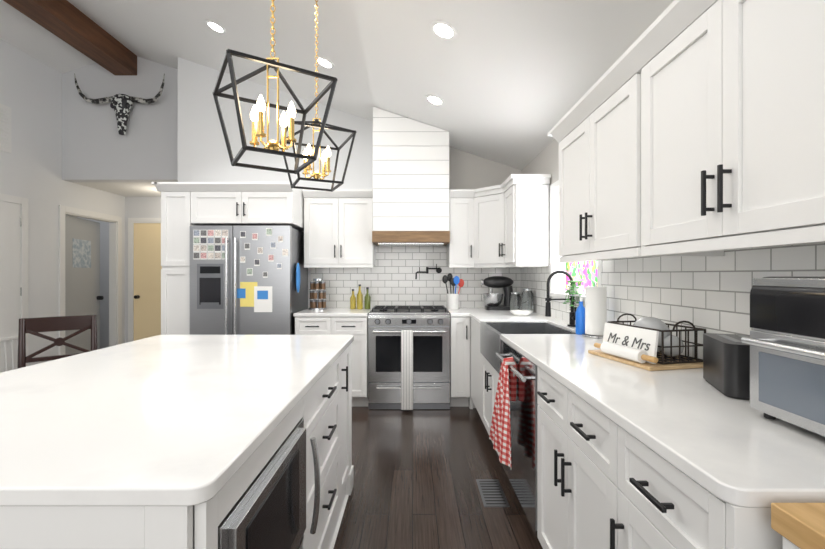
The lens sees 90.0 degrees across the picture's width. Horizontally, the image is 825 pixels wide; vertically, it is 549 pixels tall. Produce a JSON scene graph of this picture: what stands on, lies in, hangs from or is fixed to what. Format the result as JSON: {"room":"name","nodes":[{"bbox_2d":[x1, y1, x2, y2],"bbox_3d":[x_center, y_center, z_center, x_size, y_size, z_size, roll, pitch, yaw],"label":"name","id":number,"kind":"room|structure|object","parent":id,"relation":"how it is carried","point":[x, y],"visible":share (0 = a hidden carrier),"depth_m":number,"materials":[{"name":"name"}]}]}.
{"room":"kitchen","nodes":[
{"label":"kitchen","id":0,"kind":"room"},
{"bbox_2d":[0,39,124,365],"bbox_3d":[-4.300,-0.587,1.550,0.100,3.734,9.300,0,0,0],"label":"wall","id":1,"kind":"structure","parent":0,"point":[31,98],"depth_m":4.71,"materials":[{"name":"white paint"}]},
{"bbox_2d":[73,216,108,348],"bbox_3d":[-5.050,0.005,5.335,1.400,2.550,1.470,0,0,0],"label":"wall","id":2,"kind":"structure","parent":0,"point":[104,226],"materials":[{"name":"white paint"}]},
{"bbox_2d":[62,56,177,181],"bbox_3d":[-3.345,-1.921,5.075,1.810,1.541,0.150,0,0,0],"label":"wall","id":3,"kind":"structure","parent":0,"point":[97,146],"depth_m":5.00,"materials":[{"name":"white paint"}]},
{"bbox_2d":[74,74,164,134],"bbox_3d":[-3.460,-2.015,4.915,1.068,0.711,0.146,0,0,0],"label":"skull","id":4,"kind":"object","parent":3,"relation":"attached to","point":[121,105],"visible":1,"depth_m":4.88,"materials":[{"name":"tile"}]},
{"bbox_2d":[125,197,160,342],"bbox_3d":[-3.395,0.065,6.150,1.910,2.430,0.100,0,0,0],"label":"wall","id":5,"kind":"structure","parent":0,"point":[142,207],"depth_m":6.10,"materials":[{"name":"white paint"}]},
{"bbox_2d":[0,0,673,196],"bbox_3d":[-1.525,-1.954,1.550,5.650,1.674,9.300,0,0,0],"label":"ceiling","id":6,"kind":"structure","parent":0,"point":[510,83],"depth_m":3.14,"materials":[{"name":"white paint"}]},
{"bbox_2d":[3,0,136,74],"bbox_3d":[-3.470,-2.531,1.000,0.270,0.240,8.000,0,0,0],"label":"ceiling beam","id":7,"kind":"structure","parent":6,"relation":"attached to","point":[69,23],"depth_m":4.21,"materials":[{"name":"brown wood"}]},
{"bbox_2d":[205,20,225,33],"bbox_3d":[-1.660,-2.090,3.480,0.163,0.060,0.169,0,0,-6],"label":"recessed light","id":8,"kind":"object","parent":6,"relation":"in","point":[213,25],"depth_m":3.47,"materials":[{"name":"white plastic"}]},
{"bbox_2d":[213,0,337,173],"bbox_3d":[-0.545,-1.078,1.610,0.386,1.285,0.386,0,0,-32],"label":"cage pendant light","id":9,"kind":"object","parent":6,"relation":"hanging from","point":[272,147],"visible":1,"depth_m":1.60,"materials":[{"name":"black metal"}]},
{"bbox_2d":[279,0,356,191],"bbox_3d":[-0.581,-1.134,2.500,0.386,1.198,0.386,0,0,-25],"label":"cage pendant light","id":10,"kind":"object","parent":6,"relation":"hanging from","point":[316,123],"visible":0.88,"depth_m":2.49,"materials":[{"name":"black metal"}]},
{"bbox_2d":[315,56,334,68],"bbox_3d":[-0.740,-1.786,3.480,0.163,0.060,0.169,0,0,-6],"label":"recessed light","id":11,"kind":"object","parent":6,"relation":"in","point":[322,61],"depth_m":3.47,"materials":[{"name":"white plastic"}]},
{"bbox_2d":[425,94,443,105],"bbox_3d":[0.190,-1.479,3.500,0.163,0.060,0.169,0,0,-6],"label":"recessed light","id":12,"kind":"object","parent":6,"relation":"in","point":[433,99],"depth_m":3.49,"materials":[{"name":"white plastic"}]},
{"bbox_2d":[430,20,456,39],"bbox_3d":[0.190,-1.479,2.500,0.163,0.060,0.169,0,0,-6],"label":"recessed light","id":13,"kind":"object","parent":6,"relation":"in","point":[441,29],"depth_m":2.49,"materials":[{"name":"white plastic"}]},
{"bbox_2d":[178,57,520,307],"bbox_3d":[-0.645,-0.560,4.773,3.890,3.681,0.454,0,0,0],"label":"wall","id":14,"kind":"structure","parent":0,"point":[203,155],"depth_m":4.55,"materials":[{"name":"white paint"}]},
{"bbox_2d":[302,190,375,265],"bbox_3d":[-0.757,-0.483,4.373,0.704,0.755,0.327,0,0,0],"label":"upper cabinet","id":15,"kind":"object","parent":14,"relation":"attached to","point":[338,224],"depth_m":4.21,"materials":[{"name":"white wood"}]},
{"bbox_2d":[372,107,449,246],"bbox_3d":[-0.015,-0.988,4.314,0.772,1.367,0.447,0,0,0],"label":"range hood","id":16,"kind":"object","parent":14,"relation":"attached to","point":[410,182],"visible":1,"depth_m":4.10,"materials":[{"name":"white wood"}]},
{"bbox_2d":[311,245,518,307],"bbox_3d":[0.019,-0.068,4.545,2.280,0.865,0.009,0,0,0],"label":"tile backsplash","id":17,"kind":"structure","parent":14,"relation":"attached to","point":[392,281],"depth_m":4.54,"materials":[{"name":"white tile"}]},
{"bbox_2d":[415,264,441,278],"bbox_3d":[0.176,-0.032,4.456,0.292,0.165,0.166,0,0,0],"label":"pot filler","id":18,"kind":"object","parent":17,"relation":"attached to","point":[438,270],"visible":1,"depth_m":4.43,"materials":[{"name":"black metal"}]},
{"bbox_2d":[447,189,469,265],"bbox_3d":[0.526,-0.483,4.352,0.304,0.755,0.369,0,0,0],"label":"upper cabinet","id":19,"kind":"object","parent":14,"relation":"attached to","point":[456,249],"depth_m":4.21,"materials":[{"name":"white wood"}]},
{"bbox_2d":[333,407,542,548],"bbox_3d":[-2.250,1.330,1.700,7.900,0.100,9.600,0,0,0],"label":"floor","id":20,"kind":"structure","parent":0,"point":[418,473],"depth_m":2.48,"materials":[{"name":"brown wood"}]},
{"bbox_2d":[0,336,17,372],"bbox_3d":[-4.219,0.970,4.000,0.057,0.620,0.900,0,0,0],"label":"baby gate","id":21,"kind":"object","parent":20,"relation":"on","point":[5,340],"visible":0.38,"depth_m":4.29,"materials":[{"name":"white wood"}]},
{"bbox_2d":[17,315,96,368],"bbox_3d":[-2.218,0.779,2.590,0.416,1.003,0.454,0,0,-41],"label":"stool","id":22,"kind":"object","parent":20,"relation":"on","point":[79,323],"visible":0.38,"depth_m":2.71,"materials":[{"name":"black wood"}]},
{"bbox_2d":[0,343,353,548],"bbox_3d":[-0.906,0.839,1.611,1.227,0.882,1.794,0,0,0],"label":"kitchen island","id":23,"kind":"object","parent":20,"relation":"on","point":[289,484],"visible":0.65,"depth_m":0.99,"materials":[{"name":"white"}]},
{"bbox_2d":[0,335,353,505],"bbox_3d":[-0.944,0.382,1.605,1.183,0.033,1.800,0,0,0],"label":"island countertop","id":24,"kind":"structure","parent":23,"relation":"on","point":[175,420],"depth_m":1.07,"materials":[{"name":"stone"}]},
{"bbox_2d":[151,182,303,334],"bbox_3d":[-1.775,0.210,4.189,1.300,2.140,0.717,0,0,0],"label":"surround","id":25,"kind":"object","parent":20,"relation":"on","point":[185,206],"visible":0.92,"depth_m":3.88,"materials":[{"name":"white wood"}]},
{"bbox_2d":[190,226,307,334],"bbox_3d":[-1.595,0.412,4.149,0.961,1.735,0.741,0,0,0],"label":"fridge","id":26,"kind":"object","parent":20,"relation":"on","point":[248,280],"visible":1,"depth_m":3.84,"materials":[{"name":"metal"}]},
{"bbox_2d":[295,315,368,406],"bbox_3d":[-0.771,0.839,4.215,0.688,0.882,0.630,0,0,0],"label":"base cabinet","id":27,"kind":"object","parent":20,"relation":"on","point":[357,327],"depth_m":3.90,"materials":[{"name":"white wood"}]},
{"bbox_2d":[368,305,449,409],"bbox_3d":[-0.033,0.802,4.176,0.771,0.946,0.707,0,0,0],"label":"range","id":28,"kind":"object","parent":20,"relation":"on","point":[409,357],"visible":1,"depth_m":3.90,"materials":[{"name":"metal"}]},
{"bbox_2d":[450,316,474,408],"bbox_3d":[0.469,0.839,4.215,0.212,0.882,0.630,0,0,0],"label":"base cabinet","id":29,"kind":"object","parent":20,"relation":"on","point":[460,359],"depth_m":3.90,"materials":[{"name":"white wood"}]},
{"bbox_2d":[471,318,482,421],"bbox_3d":[0.865,0.839,3.550,0.630,0.882,0.680,0,0,0],"label":"base cabinet","id":30,"kind":"object","parent":20,"relation":"on","point":[476,357],"depth_m":3.54,"materials":[{"name":"white wood"}]},
{"bbox_2d":[483,356,498,454],"bbox_3d":[0.865,0.953,2.905,0.630,0.655,0.730,0,0,0],"label":"base cabinet","id":31,"kind":"object","parent":20,"relation":"on","point":[490,375],"depth_m":2.95,"materials":[{"name":"white wood"}]},
{"bbox_2d":[476,479,509,506],"bbox_3d":[0.465,1.278,2.420,0.140,0.004,0.300,0,0,0],"label":"floor vent","id":32,"kind":"object","parent":20,"relation":"in","point":[492,494],"visible":1,"depth_m":2.40,"materials":[{"name":"metal"}]},
{"bbox_2d":[489,341,537,534],"bbox_3d":[0.798,0.842,2.180,0.703,0.876,0.680,0,0,0],"label":"dishwasher","id":33,"kind":"object","parent":20,"relation":"on","point":[513,433],"visible":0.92,"depth_m":2.09,"materials":[{"name":"metal"}]},
{"bbox_2d":[537,366,598,548],"bbox_3d":[0.865,0.839,1.443,0.630,0.882,0.785,0,0,0],"label":"base cabinet","id":34,"kind":"object","parent":20,"relation":"on","point":[567,425],"depth_m":1.47,"materials":[{"name":"white wood"}]},
{"bbox_2d":[599,411,782,548],"bbox_3d":[0.865,0.839,0.938,0.630,0.882,0.464,0,0,0],"label":"base cabinet","id":35,"kind":"object","parent":20,"relation":"on","point":[604,481],"depth_m":0.93,"materials":[{"name":"white wood"}]},
{"bbox_2d":[293,308,824,507],"bbox_3d":[0.036,0.382,2.623,2.322,0.033,3.847,0,0,0],"label":"countertop","id":36,"kind":"structure","parent":35,"relation":"on","point":[695,425],"depth_m":1.03,"materials":[{"name":"stone"}]},
{"bbox_2d":[309,279,326,309],"bbox_3d":[-0.985,0.204,4.300,0.190,0.320,0.190,0,0,0],"label":"spice rack","id":37,"kind":"object","parent":36,"relation":"on","point":[319,286],"visible":1,"depth_m":4.25,"materials":[{"name":"metal"}]},
{"bbox_2d":[365,287,370,308],"bbox_3d":[-0.475,0.249,4.360,0.064,0.230,0.062,0,0,0],"label":"oil bottle","id":38,"kind":"object","parent":36,"relation":"on","point":[367,297],"depth_m":4.34,"materials":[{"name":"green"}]},
{"bbox_2d":[442,273,463,309],"bbox_3d":[0.430,0.174,4.325,0.233,0.380,0.139,0,0,0],"label":"utensil crock","id":39,"kind":"object","parent":36,"relation":"on","point":[452,301],"visible":1,"depth_m":4.29,"materials":[{"name":"white ceramic"}]},
{"bbox_2d":[481,276,513,309],"bbox_3d":[0.885,0.190,4.300,0.340,0.349,0.206,0,0,0],"label":"stand mixer","id":40,"kind":"object","parent":36,"relation":"on","point":[492,301],"visible":0.96,"depth_m":4.25,"materials":[{"name":"black plastic"}]},
{"bbox_2d":[510,292,518,309],"bbox_3d":[1.030,0.270,4.120,0.110,0.188,0.108,0,0,0],"label":"glass jar","id":41,"kind":"object","parent":36,"relation":"on","point":[514,298],"depth_m":4.08,"materials":[{"name":"white"}]},
{"bbox_2d":[509,310,532,315],"bbox_3d":[0.970,0.344,3.680,0.210,0.040,0.210,0,0,0],"label":"dish","id":42,"kind":"object","parent":36,"relation":"on","point":[521,312],"visible":1,"depth_m":3.62,"materials":[{"name":"white ceramic"}]},
{"bbox_2d":[519,288,532,312],"bbox_3d":[1.110,0.250,3.980,0.110,0.228,0.108,0,0,0],"label":"glass jar","id":43,"kind":"object","parent":36,"relation":"on","point":[527,299],"depth_m":3.94,"materials":[{"name":"white"}]},
{"bbox_2d":[480,321,575,372],"bbox_3d":[0.799,0.495,2.905,0.525,0.246,0.726,0,0,0],"label":"farmhouse sink","id":44,"kind":"object","parent":36,"relation":"in","point":[490,340],"visible":0.35,"depth_m":3.12,"materials":[{"name":"metal"}]},
{"bbox_2d":[545,270,576,326],"bbox_3d":[1.046,0.167,2.889,0.223,0.394,0.097,0,0,0],"label":"faucet","id":45,"kind":"object","parent":36,"relation":"on","point":[548,299],"visible":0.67,"depth_m":2.90,"materials":[{"name":"black metal"}]},
{"bbox_2d":[575,297,584,334],"bbox_3d":[1.030,0.252,2.520,0.064,0.225,0.064,0,0,0],"label":"soap bottle","id":46,"kind":"object","parent":36,"relation":"on","point":[580,321],"visible":0.92,"depth_m":2.50,"materials":[{"name":"blue plastic"}]},
{"bbox_2d":[582,282,606,337],"bbox_3d":[1.075,0.204,2.420,0.150,0.320,0.150,0,0,0],"label":"paper towel","id":47,"kind":"object","parent":36,"relation":"on","point":[595,308],"visible":0.83,"depth_m":2.37,"materials":[{"name":"paper"}]},
{"bbox_2d":[588,350,702,370],"bbox_3d":[1.000,0.357,1.765,0.300,0.014,0.370,0,0,-13],"label":"board","id":48,"kind":"object","parent":36,"relation":"on","point":[651,366],"visible":0.46,"depth_m":1.60,"materials":[{"name":"brown wood"}]},
{"bbox_2d":[594,342,657,362],"bbox_3d":[0.879,0.323,1.723,0.052,0.052,0.350,0,0,-13],"label":"rolling pin","id":49,"kind":"object","parent":48,"relation":"on","point":[630,353],"visible":1,"depth_m":1.68,"materials":[{"name":"white ceramic"}]},
{"bbox_2d":[603,322,658,363],"bbox_3d":[0.913,0.284,1.746,0.027,0.128,0.300,0,0,-13],"label":"board","id":50,"kind":"object","parent":48,"relation":"on","point":[647,336],"visible":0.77,"depth_m":1.71,"materials":[{"name":"white wood"}]},
{"bbox_2d":[608,333,649,350],"bbox_3d":[0.907,0.281,1.740,0.002,0.043,0.244,7,-2,-14],"label":"mr mrs text","id":51,"kind":"object","parent":50,"relation":"attached to","point":[635,339],"visible":1,"depth_m":1.74,"materials":[{"name":"grey paint"}]},
{"bbox_2d":[607,313,705,363],"bbox_3d":[1.034,0.265,1.773,0.208,0.167,0.318,0,0,-13],"label":"wire basket","id":52,"kind":"object","parent":48,"relation":"on","point":[688,358],"visible":0.6,"depth_m":1.63,"materials":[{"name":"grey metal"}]},
{"bbox_2d":[633,317,683,356],"bbox_3d":[1.041,0.261,1.768,0.147,0.157,0.216,0,0,0],"label":"contents","id":53,"kind":"object","parent":52,"relation":"in","point":[653,323],"visible":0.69,"depth_m":1.71,"materials":[{"name":"white ceramic"}]},
{"bbox_2d":[703,333,749,399],"bbox_3d":[1.031,0.283,1.291,0.150,0.162,0.270,0,0,20],"label":"toaster","id":54,"kind":"object","parent":36,"relation":"on","point":[726,364],"visible":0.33,"depth_m":1.23,"materials":[{"name":"black plastic"}]},
{"bbox_2d":[741,276,824,436],"bbox_3d":[1.008,0.184,0.895,0.354,0.359,0.362,0,0,0],"label":"toaster oven","id":55,"kind":"object","parent":36,"relation":"on","point":[785,340],"visible":1,"depth_m":0.96,"materials":[{"name":"grey metal"}]},
{"bbox_2d":[771,503,824,548],"bbox_3d":[0.877,0.826,0.367,0.585,0.908,0.615,0,0,0],"label":"cart","id":56,"kind":"object","parent":20,"relation":"on","point":[798,525],"visible":0.96,"depth_m":0.64,"materials":[{"name":"brown wood"}]},
{"bbox_2d":[521,138,584,306],"bbox_3d":[1.250,0.045,0.725,0.100,2.470,7.650,0,0,0],"label":"wall","id":57,"kind":"structure","parent":0,"point":[545,160],"depth_m":3.61,"materials":[{"name":"white paint"}]},
{"bbox_2d":[462,186,497,267],"bbox_3d":[0.878,-0.450,4.218,0.616,0.760,0.638,0,0,0],"label":"upper cabinet","id":58,"kind":"object","parent":57,"relation":"attached to","point":[481,203],"depth_m":4.14,"materials":[{"name":"white wood"}]},
{"bbox_2d":[498,178,549,267],"bbox_3d":[1.012,-0.450,3.794,0.349,0.760,0.429,0,0,0],"label":"upper cabinet","id":59,"kind":"object","parent":57,"relation":"attached to","point":[505,224],"depth_m":3.59,"materials":[{"name":"white wood"}]},
{"bbox_2d":[546,180,600,305],"bbox_3d":[1.228,-0.275,3.085,0.141,0.990,0.970,0,0,0],"label":"window","id":60,"kind":"structure","parent":57,"relation":"in","point":[557,283],"depth_m":3.50,"materials":[{"name":"white glass"}]},
{"bbox_2d":[563,281,583,307],"bbox_3d":[1.122,0.140,2.870,0.122,0.193,0.229,0,0,0],"label":"plant","id":61,"kind":"object","parent":57,"relation":"attached to","point":[575,290],"depth_m":2.83,"materials":[{"name":"green plant"}]},
{"bbox_2d":[555,44,686,259],"bbox_3d":[1.028,-0.483,2.015,0.318,0.755,0.890,0,0,0],"label":"upper cabinet","id":62,"kind":"object","parent":57,"relation":"attached to","point":[599,141],"depth_m":1.88,"materials":[{"name":"white wood"}]},
{"bbox_2d":[519,243,824,358],"bbox_3d":[1.194,-0.068,2.550,0.011,0.865,3.999,0,0,0],"label":"tile backsplash","id":63,"kind":"structure","parent":57,"relation":"attached to","point":[710,294],"depth_m":1.75,"materials":[{"name":"white tile"}]},
{"bbox_2d":[639,0,824,251],"bbox_3d":[1.028,-0.483,1.175,0.318,0.755,0.850,0,0,0],"label":"upper cabinet","id":64,"kind":"object","parent":57,"relation":"attached to","point":[688,128],"depth_m":1.12,"materials":[{"name":"white wood"}]},
{"label":"outside","id":65,"kind":"structure","parent":0,"visible":0},
{"bbox_2d":[565,260,596,291],"bbox_3d":[1.470,-0.470,3.600,0.280,2.900,4.800,0,0,0],"label":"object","id":66,"kind":"structure","parent":65,"point":[585,272],"depth_m":3.21,"materials":[{"name":"multicoloured"}]}
]}

